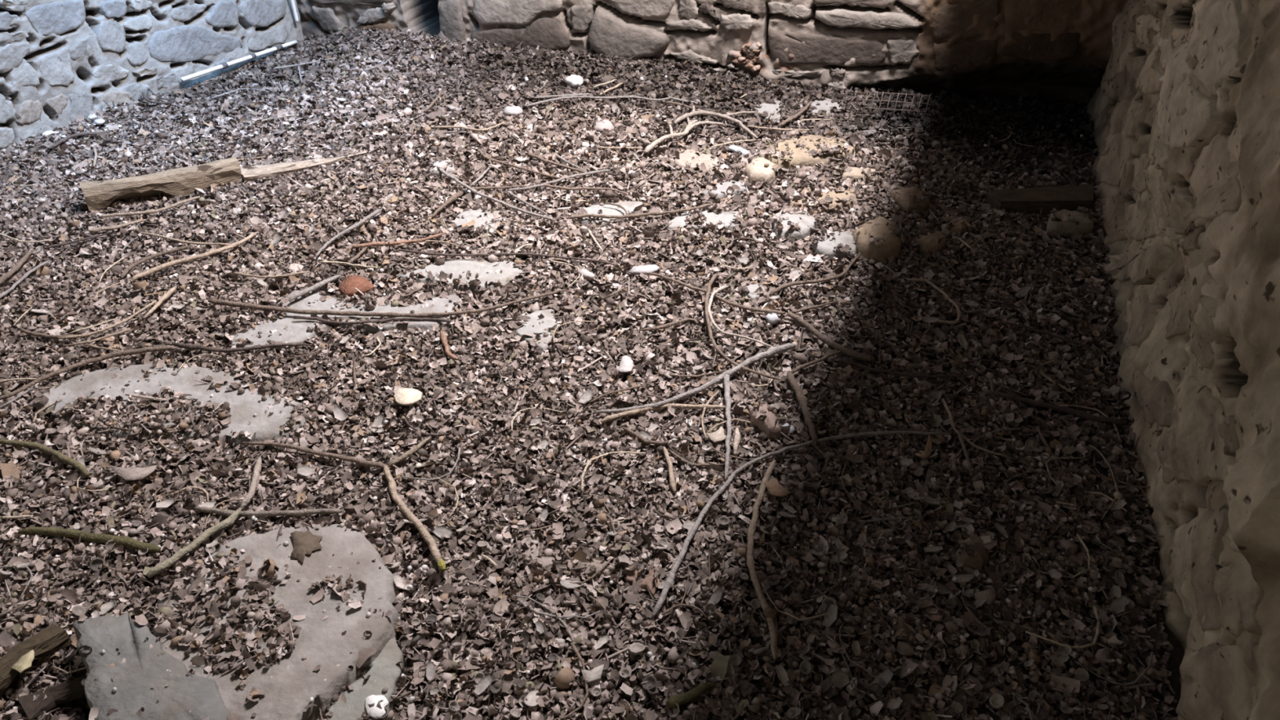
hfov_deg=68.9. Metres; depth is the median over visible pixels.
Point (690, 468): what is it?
flake
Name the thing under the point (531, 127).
stone
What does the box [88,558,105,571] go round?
husk
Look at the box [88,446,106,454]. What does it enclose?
flake
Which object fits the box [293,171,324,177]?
twig
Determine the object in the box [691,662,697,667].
crumb
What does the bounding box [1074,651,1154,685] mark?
twig
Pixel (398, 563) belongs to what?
flake
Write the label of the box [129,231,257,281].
stick
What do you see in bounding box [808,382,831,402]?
twig
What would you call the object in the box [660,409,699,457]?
twig
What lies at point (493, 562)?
straw
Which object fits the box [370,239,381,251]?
twig
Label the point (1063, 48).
wall
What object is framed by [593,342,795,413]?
stick
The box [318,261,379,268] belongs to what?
twig
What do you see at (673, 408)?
flake
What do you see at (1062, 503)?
straw
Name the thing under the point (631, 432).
twig
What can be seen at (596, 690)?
husk
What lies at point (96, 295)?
twig
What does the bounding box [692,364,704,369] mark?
flake
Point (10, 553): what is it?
husk
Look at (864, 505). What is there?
husk
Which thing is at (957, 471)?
twig
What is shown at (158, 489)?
twig
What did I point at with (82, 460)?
flake
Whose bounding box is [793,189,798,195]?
flake
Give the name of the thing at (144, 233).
twig
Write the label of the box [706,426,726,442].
dead leaf
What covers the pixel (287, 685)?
stone slab
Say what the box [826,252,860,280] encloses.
twig
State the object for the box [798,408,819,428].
twig
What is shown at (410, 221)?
twig
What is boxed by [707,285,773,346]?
stem
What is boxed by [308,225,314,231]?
flake
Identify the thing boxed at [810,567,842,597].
twig
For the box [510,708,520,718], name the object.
husk
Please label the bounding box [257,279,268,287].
flake
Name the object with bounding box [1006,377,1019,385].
flake
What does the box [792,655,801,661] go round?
husk
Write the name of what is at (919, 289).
flake
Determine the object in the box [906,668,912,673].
crumb
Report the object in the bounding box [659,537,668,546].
husk
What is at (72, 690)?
chunk
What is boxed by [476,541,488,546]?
husk
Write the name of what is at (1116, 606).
flake
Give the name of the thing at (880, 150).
leaf litter
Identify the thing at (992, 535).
flake
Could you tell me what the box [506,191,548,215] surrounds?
twig
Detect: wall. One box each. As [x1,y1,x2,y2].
[0,0,305,151]
[295,0,1128,107]
[1086,0,1279,719]
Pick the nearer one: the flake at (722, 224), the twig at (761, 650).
the twig at (761, 650)
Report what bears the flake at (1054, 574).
on the leaf litter
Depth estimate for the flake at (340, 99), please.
4.59 m
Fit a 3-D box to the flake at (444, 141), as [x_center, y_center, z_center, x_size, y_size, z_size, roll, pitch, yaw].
[-0.863,-0.948,4.081,0.024,0.026,0.041,25,41,32]
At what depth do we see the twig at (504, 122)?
4.22 m
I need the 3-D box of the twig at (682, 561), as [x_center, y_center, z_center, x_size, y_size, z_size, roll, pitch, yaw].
[0.094,0.467,1.958,0.036,0.007,0.120,6,34,10]
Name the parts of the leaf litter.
bark strip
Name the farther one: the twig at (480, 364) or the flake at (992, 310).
the flake at (992, 310)
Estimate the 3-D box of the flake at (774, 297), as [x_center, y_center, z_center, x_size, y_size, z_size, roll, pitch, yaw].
[0.427,-0.199,2.968,0.035,0.008,0.020,-12,36,-17]
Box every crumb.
[87,113,97,120]
[93,119,105,124]
[108,528,115,533]
[111,687,117,692]
[283,541,288,546]
[366,611,371,617]
[407,565,412,570]
[408,696,414,702]
[646,651,653,657]
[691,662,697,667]
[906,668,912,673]
[999,639,1005,644]
[1008,670,1016,674]
[1088,586,1094,591]
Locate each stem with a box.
[0,233,49,242]
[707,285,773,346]
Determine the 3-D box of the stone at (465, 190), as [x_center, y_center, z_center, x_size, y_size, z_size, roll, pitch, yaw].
[-0.676,-0.665,3.687,0.036,0.027,0.033,11,35,17]
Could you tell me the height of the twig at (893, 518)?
0.009 m
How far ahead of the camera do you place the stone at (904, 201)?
3.54 m
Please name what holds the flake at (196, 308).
on the floor
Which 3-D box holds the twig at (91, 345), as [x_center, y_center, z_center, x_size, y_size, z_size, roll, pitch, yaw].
[-1.551,-0.034,2.710,0.141,0.008,0.007,9,35,13]
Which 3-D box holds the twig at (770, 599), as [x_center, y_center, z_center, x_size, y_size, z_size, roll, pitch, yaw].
[0.320,0.504,1.909,0.160,0.015,0.071,10,35,14]
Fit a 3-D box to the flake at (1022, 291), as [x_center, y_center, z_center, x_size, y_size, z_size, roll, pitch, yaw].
[1.229,-0.218,2.994,0.060,0.023,0.029,-21,39,-28]
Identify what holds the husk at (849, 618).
on the leaf litter
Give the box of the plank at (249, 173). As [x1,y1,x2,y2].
[240,151,366,182]
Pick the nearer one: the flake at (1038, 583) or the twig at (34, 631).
the twig at (34, 631)
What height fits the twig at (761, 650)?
0.009 m
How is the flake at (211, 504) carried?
on the leaf litter
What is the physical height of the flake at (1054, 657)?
0.010 m
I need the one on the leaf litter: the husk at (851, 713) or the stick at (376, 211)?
the stick at (376, 211)
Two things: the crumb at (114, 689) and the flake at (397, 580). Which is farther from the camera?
the flake at (397, 580)
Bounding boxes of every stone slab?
[71,611,231,719]
[152,524,401,719]
[324,638,404,719]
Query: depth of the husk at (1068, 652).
1.82 m
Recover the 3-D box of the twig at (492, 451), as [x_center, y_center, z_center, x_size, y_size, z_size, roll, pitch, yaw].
[-0.378,0.255,2.285,0.033,0.010,0.112,15,36,21]
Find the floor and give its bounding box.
[0,26,1184,719]
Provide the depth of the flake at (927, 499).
2.17 m
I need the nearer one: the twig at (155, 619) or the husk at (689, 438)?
the twig at (155, 619)
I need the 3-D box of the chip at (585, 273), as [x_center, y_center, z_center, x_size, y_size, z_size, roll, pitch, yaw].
[-0.178,-0.285,3.098,0.068,0.013,0.029,28,43,35]
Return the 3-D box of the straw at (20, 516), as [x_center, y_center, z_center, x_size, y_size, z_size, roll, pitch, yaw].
[-1.432,0.358,2.134,0.085,0.008,0.009,-1,34,-1]
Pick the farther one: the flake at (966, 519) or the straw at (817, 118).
the straw at (817, 118)
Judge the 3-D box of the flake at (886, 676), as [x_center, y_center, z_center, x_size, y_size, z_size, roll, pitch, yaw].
[0.453,0.604,1.757,0.048,0.028,0.025,-16,37,-22]
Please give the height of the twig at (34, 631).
0.014 m
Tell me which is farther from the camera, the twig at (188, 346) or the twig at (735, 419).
the twig at (188, 346)
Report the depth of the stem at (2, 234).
3.28 m
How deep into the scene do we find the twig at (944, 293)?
2.93 m
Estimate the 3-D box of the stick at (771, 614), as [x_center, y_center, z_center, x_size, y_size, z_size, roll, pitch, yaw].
[0.266,0.404,2.040,0.064,0.028,0.593,4,34,5]
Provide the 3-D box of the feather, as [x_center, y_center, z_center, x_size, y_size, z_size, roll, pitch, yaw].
[-2.610,-1.004,4.130,0.070,0.024,0.023,-28,42,-35]
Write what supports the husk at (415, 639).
on the floor
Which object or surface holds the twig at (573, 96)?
on the leaf litter
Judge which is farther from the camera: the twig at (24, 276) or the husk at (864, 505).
the twig at (24, 276)
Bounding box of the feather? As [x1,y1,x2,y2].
[42,130,58,137]
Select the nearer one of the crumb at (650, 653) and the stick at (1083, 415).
the crumb at (650, 653)
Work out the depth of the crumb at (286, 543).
2.00 m
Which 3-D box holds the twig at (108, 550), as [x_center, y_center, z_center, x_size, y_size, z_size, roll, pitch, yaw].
[-1.138,0.431,2.025,0.050,0.010,0.125,-19,38,-26]
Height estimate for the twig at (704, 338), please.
0.008 m
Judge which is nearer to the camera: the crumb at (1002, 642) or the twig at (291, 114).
the crumb at (1002, 642)
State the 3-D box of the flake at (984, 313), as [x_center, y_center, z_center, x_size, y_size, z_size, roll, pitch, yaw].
[1.072,-0.141,2.882,0.025,0.019,0.038,21,39,28]
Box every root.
[147,88,172,101]
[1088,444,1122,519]
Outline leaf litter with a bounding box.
[0,26,1177,719]
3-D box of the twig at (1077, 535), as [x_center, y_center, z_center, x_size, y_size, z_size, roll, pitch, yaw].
[0.930,0.435,2.015,0.167,0.013,0.074,-23,40,-30]
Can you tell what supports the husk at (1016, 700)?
on the leaf litter
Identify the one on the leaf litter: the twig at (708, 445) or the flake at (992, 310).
the twig at (708, 445)
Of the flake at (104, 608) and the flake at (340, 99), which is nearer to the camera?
the flake at (104, 608)
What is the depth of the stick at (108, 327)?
2.78 m
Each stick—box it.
[0,250,32,284]
[0,345,176,399]
[0,439,89,476]
[17,526,160,552]
[18,328,79,339]
[57,300,156,338]
[63,328,130,346]
[88,219,146,232]
[97,195,199,217]
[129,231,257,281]
[142,285,177,319]
[146,456,262,577]
[193,506,342,516]
[208,288,566,317]
[243,435,446,571]
[288,274,341,301]
[315,208,382,257]
[351,231,445,248]
[429,158,555,221]
[431,191,463,217]
[566,203,712,218]
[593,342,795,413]
[600,403,725,422]
[644,120,723,153]
[652,430,950,616]
[666,682,714,708]
[673,105,764,138]
[723,374,732,479]
[746,460,777,659]
[777,101,813,126]
[986,391,1128,425]
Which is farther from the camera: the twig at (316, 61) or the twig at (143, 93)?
the twig at (316, 61)
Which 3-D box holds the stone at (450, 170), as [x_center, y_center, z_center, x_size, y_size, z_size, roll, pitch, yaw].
[-0.820,-0.783,3.868,0.125,0.077,0.138,11,35,17]
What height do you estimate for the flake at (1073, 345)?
0.027 m
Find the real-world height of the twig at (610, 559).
0.010 m
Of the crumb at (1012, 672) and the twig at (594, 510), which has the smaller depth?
the crumb at (1012, 672)
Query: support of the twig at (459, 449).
on the leaf litter
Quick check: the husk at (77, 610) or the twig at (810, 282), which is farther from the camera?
the twig at (810, 282)
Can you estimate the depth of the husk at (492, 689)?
1.75 m
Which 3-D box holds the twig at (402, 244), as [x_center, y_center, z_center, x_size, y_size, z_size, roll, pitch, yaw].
[-0.736,-0.408,3.262,0.222,0.009,0.048,0,34,0]
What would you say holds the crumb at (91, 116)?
on the leaf litter
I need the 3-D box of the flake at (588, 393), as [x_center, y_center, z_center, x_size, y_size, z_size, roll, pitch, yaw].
[-0.146,0.099,2.521,0.030,0.017,0.056,16,37,22]
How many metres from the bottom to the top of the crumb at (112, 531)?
0.011 m
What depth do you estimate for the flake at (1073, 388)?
2.54 m
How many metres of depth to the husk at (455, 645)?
1.82 m
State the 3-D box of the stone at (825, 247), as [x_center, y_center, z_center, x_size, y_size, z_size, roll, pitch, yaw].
[0.686,-0.397,3.271,0.156,0.074,0.203,11,35,17]
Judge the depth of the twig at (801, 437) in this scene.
2.29 m
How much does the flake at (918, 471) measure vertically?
0.008 m
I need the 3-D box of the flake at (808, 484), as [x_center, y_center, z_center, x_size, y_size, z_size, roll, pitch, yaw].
[0.409,0.291,2.212,0.032,0.038,0.053,22,39,29]
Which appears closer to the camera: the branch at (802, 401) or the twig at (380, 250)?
the branch at (802, 401)
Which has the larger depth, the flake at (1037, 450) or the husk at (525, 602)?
the flake at (1037, 450)
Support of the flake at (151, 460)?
on the leaf litter
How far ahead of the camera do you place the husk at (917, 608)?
1.90 m
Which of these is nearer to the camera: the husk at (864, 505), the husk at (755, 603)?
the husk at (755, 603)
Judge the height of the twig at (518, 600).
0.014 m
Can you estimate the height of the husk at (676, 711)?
0.022 m
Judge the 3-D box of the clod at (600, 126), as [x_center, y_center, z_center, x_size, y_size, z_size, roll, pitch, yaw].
[-0.172,-1.068,4.272,0.100,0.054,0.100,-7,34,-11]
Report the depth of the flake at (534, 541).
2.06 m
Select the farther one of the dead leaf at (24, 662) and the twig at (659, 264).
the twig at (659, 264)
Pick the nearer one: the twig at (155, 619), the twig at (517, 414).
the twig at (155, 619)
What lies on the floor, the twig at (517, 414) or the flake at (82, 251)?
the flake at (82, 251)
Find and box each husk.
[0,507,5,513]
[0,608,8,616]
[4,551,14,562]
[4,700,12,708]
[31,461,39,471]
[38,711,45,719]
[71,604,86,616]
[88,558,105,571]
[92,600,100,607]
[104,539,119,552]
[131,520,142,526]
[137,547,148,555]
[205,546,215,553]
[241,478,249,481]
[376,706,388,719]
[385,533,393,542]
[398,635,408,647]
[409,635,419,644]
[411,617,420,626]
[425,613,437,623]
[448,700,460,711]
[452,642,462,648]
[456,524,467,532]
[474,671,484,684]
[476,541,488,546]
[488,680,502,693]
[510,560,516,569]
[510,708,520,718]
[523,601,531,608]
[536,593,544,601]
[547,653,557,662]
[549,675,555,685]
[586,591,594,601]
[591,687,601,696]
[619,667,630,678]
[628,642,645,653]
[634,619,642,624]
[641,675,657,689]
[646,684,658,694]
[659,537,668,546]
[667,702,679,717]
[668,595,676,601]
[686,435,693,442]
[705,603,715,613]
[718,515,729,525]
[720,618,728,628]
[728,654,742,666]
[740,573,748,580]
[750,598,760,608]
[760,506,768,513]
[768,580,780,585]
[786,706,801,718]
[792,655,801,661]
[799,659,811,674]
[800,653,810,660]
[822,596,835,609]
[839,513,848,524]
[844,615,854,622]
[847,706,856,718]
[855,481,866,489]
[859,502,867,513]
[879,677,890,685]
[896,521,906,529]
[911,606,919,612]
[945,598,956,608]
[947,521,956,531]
[951,702,963,714]
[955,560,964,567]
[970,639,980,649]
[977,646,985,655]
[989,693,1004,708]
[995,563,1004,573]
[1013,693,1022,704]
[1028,689,1041,701]
[1040,487,1053,493]
[1057,644,1071,655]
[1060,706,1073,714]
[1074,715,1082,719]
[1075,667,1089,682]
[1077,566,1086,574]
[1115,626,1124,634]
[1120,616,1128,622]
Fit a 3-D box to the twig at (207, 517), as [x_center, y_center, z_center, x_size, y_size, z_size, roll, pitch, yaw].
[-0.963,0.345,2.167,0.052,0.010,0.128,28,43,35]
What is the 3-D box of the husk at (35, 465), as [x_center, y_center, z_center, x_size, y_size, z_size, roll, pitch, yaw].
[-1.480,0.260,2.283,0.022,0.019,0.020,6,34,8]
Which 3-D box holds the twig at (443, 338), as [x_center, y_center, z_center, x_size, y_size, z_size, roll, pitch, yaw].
[-0.568,-0.042,2.738,0.025,0.018,0.166,-15,36,-21]
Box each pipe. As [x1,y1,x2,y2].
[180,40,297,81]
[290,0,298,22]
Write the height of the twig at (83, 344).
0.009 m
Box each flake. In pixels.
[0,569,11,574]
[16,562,31,568]
[17,693,39,701]
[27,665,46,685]
[30,440,39,453]
[31,309,50,313]
[35,244,43,253]
[53,331,62,341]
[56,201,62,208]
[73,522,79,528]
[75,457,85,471]
[80,249,92,254]
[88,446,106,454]
[91,600,116,616]
[91,609,99,617]
[104,475,113,479]
[143,102,158,106]
[146,454,155,466]
[155,497,175,507]
[165,302,177,311]
[172,303,185,308]
[177,453,189,462]
[194,306,205,310]
[195,187,205,193]
[198,501,217,507]
[205,537,222,547]
[214,118,230,121]
[214,332,224,336]
[224,93,231,97]
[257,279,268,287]
[258,369,270,377]
[268,235,281,246]
[269,217,275,224]
[277,222,288,232]
[278,209,286,218]
[295,520,304,527]
[296,464,315,476]
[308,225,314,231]
[332,404,346,421]
[338,97,346,101]
[339,333,351,343]
[370,427,383,432]
[371,413,384,428]
[386,560,400,568]
[392,572,411,590]
[403,518,428,522]
[407,141,413,149]
[426,662,435,679]
[430,687,439,694]
[432,525,453,537]
[438,139,447,146]
[447,104,462,111]
[459,121,466,129]
[473,674,492,695]
[479,134,488,139]
[509,84,516,89]
[515,156,529,161]
[524,689,542,706]
[528,417,542,425]
[530,539,538,543]
[535,620,546,634]
[537,437,549,449]
[540,507,548,520]
[549,377,555,384]
[560,579,582,588]
[564,193,569,202]
[564,612,577,619]
[577,388,593,404]
[593,634,609,649]
[606,529,617,535]
[611,102,620,115]
[639,430,653,439]
[647,179,660,183]
[653,544,667,549]
[656,466,664,472]
[656,578,674,588]
[664,370,674,377]
[668,191,678,198]
[669,406,675,415]
[682,520,701,530]
[686,460,693,470]
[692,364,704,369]
[696,248,703,256]
[701,351,713,359]
[702,444,712,450]
[707,586,724,604]
[716,292,728,298]
[716,380,733,388]
[717,222,724,229]
[718,483,728,498]
[737,255,748,264]
[760,586,765,593]
[768,294,780,299]
[775,664,789,686]
[777,243,787,248]
[777,511,797,517]
[782,333,788,342]
[782,502,797,514]
[789,268,803,278]
[792,479,799,484]
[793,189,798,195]
[802,481,821,487]
[807,224,820,231]
[808,548,823,556]
[812,377,819,386]
[822,604,837,627]
[826,671,849,688]
[827,156,840,160]
[831,550,847,563]
[844,387,856,393]
[852,640,860,655]
[868,668,893,693]
[886,697,902,710]
[899,457,913,466]
[904,486,924,499]
[913,288,926,291]
[914,466,924,476]
[918,492,939,504]
[920,315,938,323]
[923,546,942,552]
[934,581,951,594]
[955,573,973,582]
[958,332,972,351]
[960,514,973,523]
[961,299,979,306]
[962,588,979,596]
[966,275,979,279]
[973,596,988,607]
[982,311,990,317]
[986,531,994,541]
[987,308,995,315]
[989,343,996,349]
[993,208,1004,216]
[995,522,1008,538]
[1001,144,1008,149]
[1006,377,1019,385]
[1009,498,1022,505]
[1014,285,1031,297]
[1024,438,1033,454]
[1025,657,1034,666]
[1029,445,1041,452]
[1034,604,1044,615]
[1035,579,1041,587]
[1042,285,1048,296]
[1047,568,1062,579]
[1049,650,1069,665]
[1062,504,1075,510]
[1064,386,1076,391]
[1070,343,1081,346]
[1097,610,1111,626]
[1104,658,1115,662]
[1107,595,1128,614]
[1108,499,1126,510]
[1108,585,1121,601]
[1115,569,1126,587]
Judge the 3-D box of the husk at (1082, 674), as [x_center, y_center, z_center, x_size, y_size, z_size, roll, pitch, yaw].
[0.839,0.597,1.770,0.025,0.022,0.016,25,41,33]
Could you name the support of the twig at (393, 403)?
on the leaf litter
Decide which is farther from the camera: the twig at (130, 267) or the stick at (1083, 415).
the twig at (130, 267)
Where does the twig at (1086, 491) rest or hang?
on the leaf litter
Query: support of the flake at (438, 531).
on the leaf litter
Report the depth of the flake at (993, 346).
2.73 m
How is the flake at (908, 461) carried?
on the leaf litter
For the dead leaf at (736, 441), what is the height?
0.017 m
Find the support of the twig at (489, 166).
on the leaf litter
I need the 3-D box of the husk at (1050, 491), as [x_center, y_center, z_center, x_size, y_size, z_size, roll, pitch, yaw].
[0.957,0.308,2.197,0.024,0.014,0.023,-12,36,-18]
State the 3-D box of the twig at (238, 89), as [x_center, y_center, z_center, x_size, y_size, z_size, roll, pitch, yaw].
[-1.997,-1.342,4.673,0.271,0.014,0.106,-10,35,-15]
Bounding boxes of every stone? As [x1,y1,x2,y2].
[115,281,143,302]
[394,387,422,405]
[427,159,454,179]
[463,188,470,194]
[508,548,559,570]
[527,124,533,130]
[561,556,620,577]
[564,74,582,88]
[617,355,633,372]
[625,569,662,597]
[674,149,722,175]
[702,179,746,199]
[743,156,777,186]
[747,402,781,443]
[758,134,857,170]
[764,313,779,324]
[772,212,817,243]
[782,422,795,433]
[790,187,856,214]
[811,231,856,261]
[840,167,888,183]
[853,216,901,262]
[890,186,929,213]
[916,231,946,254]
[940,218,973,235]
[953,541,989,573]
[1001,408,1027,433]
[1046,208,1093,239]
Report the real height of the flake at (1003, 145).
0.016 m
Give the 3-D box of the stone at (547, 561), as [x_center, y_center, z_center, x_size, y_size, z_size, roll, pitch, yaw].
[-0.231,0.445,2.041,0.122,0.053,0.052,11,35,17]
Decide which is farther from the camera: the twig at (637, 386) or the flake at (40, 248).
the flake at (40, 248)
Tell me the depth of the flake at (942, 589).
1.94 m
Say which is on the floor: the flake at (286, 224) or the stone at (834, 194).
the stone at (834, 194)
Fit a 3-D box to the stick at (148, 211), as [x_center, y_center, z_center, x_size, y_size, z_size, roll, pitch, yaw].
[-1.823,-0.562,3.481,0.354,0.015,0.063,-18,38,-25]
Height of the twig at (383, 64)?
0.023 m
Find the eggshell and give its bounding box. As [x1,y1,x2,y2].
[364,694,389,719]
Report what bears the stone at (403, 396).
on the floor
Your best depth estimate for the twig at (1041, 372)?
2.59 m
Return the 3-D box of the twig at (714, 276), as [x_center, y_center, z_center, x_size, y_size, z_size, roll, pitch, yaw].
[0.256,-0.105,2.789,0.137,0.019,0.639,-7,34,-10]
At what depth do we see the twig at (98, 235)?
3.27 m
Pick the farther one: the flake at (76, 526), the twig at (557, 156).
the twig at (557, 156)
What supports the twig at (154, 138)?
on the leaf litter
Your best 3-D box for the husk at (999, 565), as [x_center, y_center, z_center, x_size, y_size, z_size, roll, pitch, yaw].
[0.768,0.446,1.994,0.022,0.017,0.014,-17,37,-23]
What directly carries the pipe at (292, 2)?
attached to the wall at (60, 60)
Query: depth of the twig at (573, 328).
2.80 m
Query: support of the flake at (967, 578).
on the leaf litter
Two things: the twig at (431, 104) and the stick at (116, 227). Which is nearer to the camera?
the stick at (116, 227)
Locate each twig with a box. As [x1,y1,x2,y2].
[0,259,50,298]
[0,387,33,408]
[0,564,32,598]
[0,582,57,614]
[5,515,43,547]
[11,176,39,186]
[22,631,39,673]
[30,360,56,378]
[31,397,62,422]
[44,233,106,249]
[46,181,79,188]
[48,132,99,149]
[52,661,85,673]
[75,343,86,359]
[76,462,107,491]
[84,343,123,351]
[93,147,97,166]
[93,282,119,301]
[99,257,124,281]
[102,542,132,573]
[109,208,124,219]
[120,244,191,279]
[122,232,173,250]
[140,232,239,246]
[140,578,156,629]
[142,92,174,104]
[145,224,161,234]
[154,137,188,141]
[154,486,172,506]
[157,435,179,453]
[165,485,208,502]
[173,342,310,352]
[176,468,225,490]
[177,354,221,371]
[182,247,209,266]
[203,498,255,528]
[211,88,269,98]
[218,199,244,213]
[232,271,307,278]
[249,114,293,124]
[266,72,286,85]
[270,340,322,359]
[272,57,333,69]
[288,192,306,204]
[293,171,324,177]
[293,193,322,208]
[293,315,452,324]
[297,66,302,81]
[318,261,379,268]
[329,217,345,230]
[348,246,368,263]
[353,359,355,386]
[363,56,393,71]
[364,337,381,355]
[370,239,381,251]
[370,402,401,408]
[391,221,413,239]
[396,240,460,246]
[398,248,617,266]
[400,446,460,480]
[404,417,445,436]
[424,90,441,111]
[426,477,458,517]
[432,382,471,414]
[433,121,506,131]
[440,330,457,360]
[466,185,526,190]
[467,450,495,475]
[470,164,492,186]
[476,148,572,179]
[480,364,502,386]
[500,453,528,465]
[506,168,610,191]
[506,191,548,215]
[511,407,561,431]
[512,595,576,646]
[513,243,530,260]
[515,597,599,618]
[516,507,565,530]
[526,95,671,106]
[526,151,586,173]
[533,93,591,98]
[538,475,560,488]
[542,558,611,583]
[543,183,630,195]
[546,484,570,514]
[551,260,580,287]
[551,584,617,626]
[551,641,588,719]
[552,320,596,343]
[553,190,591,201]
[555,155,586,172]
[572,312,597,341]
[581,451,645,491]
[587,228,603,252]
[589,385,641,403]
[593,509,616,543]
[595,146,642,149]
[599,82,623,95]
[604,202,627,214]
[606,287,624,297]
[607,168,631,175]
[622,426,668,444]
[623,479,671,497]
[633,170,654,180]
[636,256,662,271]
[639,317,697,331]
[644,272,786,314]
[652,505,697,519]
[656,371,719,377]
[657,345,682,371]
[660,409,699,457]
[661,603,706,617]
[662,446,675,493]
[665,101,692,109]
[668,449,723,466]
[670,97,697,104]
[671,560,693,603]
[686,336,726,341]
[701,391,719,439]
[704,273,783,381]
[706,417,776,438]
[706,444,774,461]
[710,138,759,147]
[717,251,750,269]
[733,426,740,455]
[738,236,785,257]
[746,125,809,131]
[746,311,804,327]
[747,375,773,386]
[750,375,775,395]
[752,604,778,654]
[758,276,786,282]
[761,582,837,620]
[769,278,826,295]
[786,561,814,603]
[791,300,839,313]
[795,436,828,486]
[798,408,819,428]
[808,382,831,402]
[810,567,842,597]
[815,173,841,182]
[817,280,840,287]
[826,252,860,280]
[839,619,892,684]
[841,462,862,507]
[866,516,916,521]
[880,374,900,410]
[898,302,929,310]
[901,569,928,592]
[906,278,960,324]
[912,372,922,392]
[924,471,960,488]
[942,398,1008,474]
[950,400,983,411]
[960,596,1003,635]
[964,186,997,196]
[964,359,1011,377]
[972,427,1021,447]
[998,126,1012,142]
[1008,382,1036,408]
[1011,692,1032,719]
[1025,604,1100,648]
[1027,225,1066,244]
[1034,533,1090,577]
[1040,358,1074,393]
[1044,457,1084,486]
[1058,404,1120,440]
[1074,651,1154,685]
[1084,490,1127,511]
[1090,610,1133,653]
[1093,451,1150,488]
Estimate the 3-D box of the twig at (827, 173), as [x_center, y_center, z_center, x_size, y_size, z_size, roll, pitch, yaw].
[0.774,-0.739,3.773,0.179,0.011,0.072,-11,35,-16]
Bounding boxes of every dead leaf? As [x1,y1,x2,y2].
[10,649,34,673]
[109,465,156,480]
[290,530,322,563]
[581,664,604,682]
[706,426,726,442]
[764,478,790,496]
[915,435,932,458]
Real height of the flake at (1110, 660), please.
0.006 m
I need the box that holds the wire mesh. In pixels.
[861,91,930,120]
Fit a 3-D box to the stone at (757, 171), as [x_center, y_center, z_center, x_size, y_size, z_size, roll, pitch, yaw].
[0.499,-0.769,3.825,0.135,0.098,0.211,11,35,17]
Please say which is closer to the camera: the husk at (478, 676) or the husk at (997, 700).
the husk at (997, 700)
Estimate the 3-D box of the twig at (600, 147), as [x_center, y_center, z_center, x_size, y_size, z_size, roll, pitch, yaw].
[-0.089,-0.920,4.046,0.203,0.011,0.011,1,34,1]
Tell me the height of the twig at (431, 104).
0.018 m
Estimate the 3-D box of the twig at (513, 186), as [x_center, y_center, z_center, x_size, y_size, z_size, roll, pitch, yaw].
[-0.565,-0.679,3.682,0.235,0.013,0.012,-3,34,-4]
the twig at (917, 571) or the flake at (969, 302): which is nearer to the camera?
the twig at (917, 571)
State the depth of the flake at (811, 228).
3.35 m
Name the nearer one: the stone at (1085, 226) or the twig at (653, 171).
the stone at (1085, 226)
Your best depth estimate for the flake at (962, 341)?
2.75 m
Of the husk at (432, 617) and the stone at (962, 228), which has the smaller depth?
the husk at (432, 617)
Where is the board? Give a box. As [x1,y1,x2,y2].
[985,185,1093,213]
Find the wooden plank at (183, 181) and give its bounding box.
[79,156,243,210]
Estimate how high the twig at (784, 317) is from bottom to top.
0.017 m
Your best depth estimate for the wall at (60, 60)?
4.39 m
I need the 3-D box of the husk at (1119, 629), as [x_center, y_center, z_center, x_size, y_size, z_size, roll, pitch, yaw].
[0.960,0.539,1.865,0.013,0.017,0.022,-14,36,-20]
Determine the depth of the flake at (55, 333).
2.77 m
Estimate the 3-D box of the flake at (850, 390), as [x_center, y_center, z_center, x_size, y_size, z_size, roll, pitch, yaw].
[0.571,0.083,2.536,0.031,0.014,0.020,27,42,35]
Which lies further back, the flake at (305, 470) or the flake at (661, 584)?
the flake at (305, 470)
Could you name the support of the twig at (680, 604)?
on the leaf litter
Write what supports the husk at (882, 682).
on the leaf litter
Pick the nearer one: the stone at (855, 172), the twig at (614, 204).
the twig at (614, 204)
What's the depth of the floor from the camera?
2.52 m
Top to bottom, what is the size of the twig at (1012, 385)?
0.018 m
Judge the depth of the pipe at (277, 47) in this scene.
5.09 m
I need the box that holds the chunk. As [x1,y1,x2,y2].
[17,674,87,719]
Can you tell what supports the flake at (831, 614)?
on the leaf litter
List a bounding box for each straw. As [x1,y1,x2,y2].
[0,377,36,382]
[0,515,33,519]
[13,306,32,325]
[70,318,116,333]
[480,554,497,566]
[593,79,617,87]
[800,118,831,121]
[958,238,972,249]
[1056,501,1077,506]
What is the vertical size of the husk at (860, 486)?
0.011 m
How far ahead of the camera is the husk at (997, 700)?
1.72 m
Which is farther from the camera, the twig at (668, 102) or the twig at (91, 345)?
the twig at (668, 102)
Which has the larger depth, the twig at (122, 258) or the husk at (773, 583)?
the twig at (122, 258)
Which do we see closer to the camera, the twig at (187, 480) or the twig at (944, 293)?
the twig at (187, 480)
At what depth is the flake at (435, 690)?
1.74 m
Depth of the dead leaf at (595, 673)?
1.77 m
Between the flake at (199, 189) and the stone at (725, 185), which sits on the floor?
the stone at (725, 185)
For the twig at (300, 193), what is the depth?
3.57 m
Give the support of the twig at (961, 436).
on the leaf litter
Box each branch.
[786,311,874,361]
[786,351,841,445]
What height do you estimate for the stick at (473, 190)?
0.018 m
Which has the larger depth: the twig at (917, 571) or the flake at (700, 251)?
the flake at (700, 251)
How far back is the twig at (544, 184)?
3.66 m
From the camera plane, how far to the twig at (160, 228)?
3.40 m
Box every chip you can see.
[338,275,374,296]
[577,268,595,278]
[628,264,660,275]
[728,144,749,156]
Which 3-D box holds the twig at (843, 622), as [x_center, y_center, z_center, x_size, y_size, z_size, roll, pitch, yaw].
[0.423,0.571,1.820,0.052,0.013,0.174,-11,35,-16]

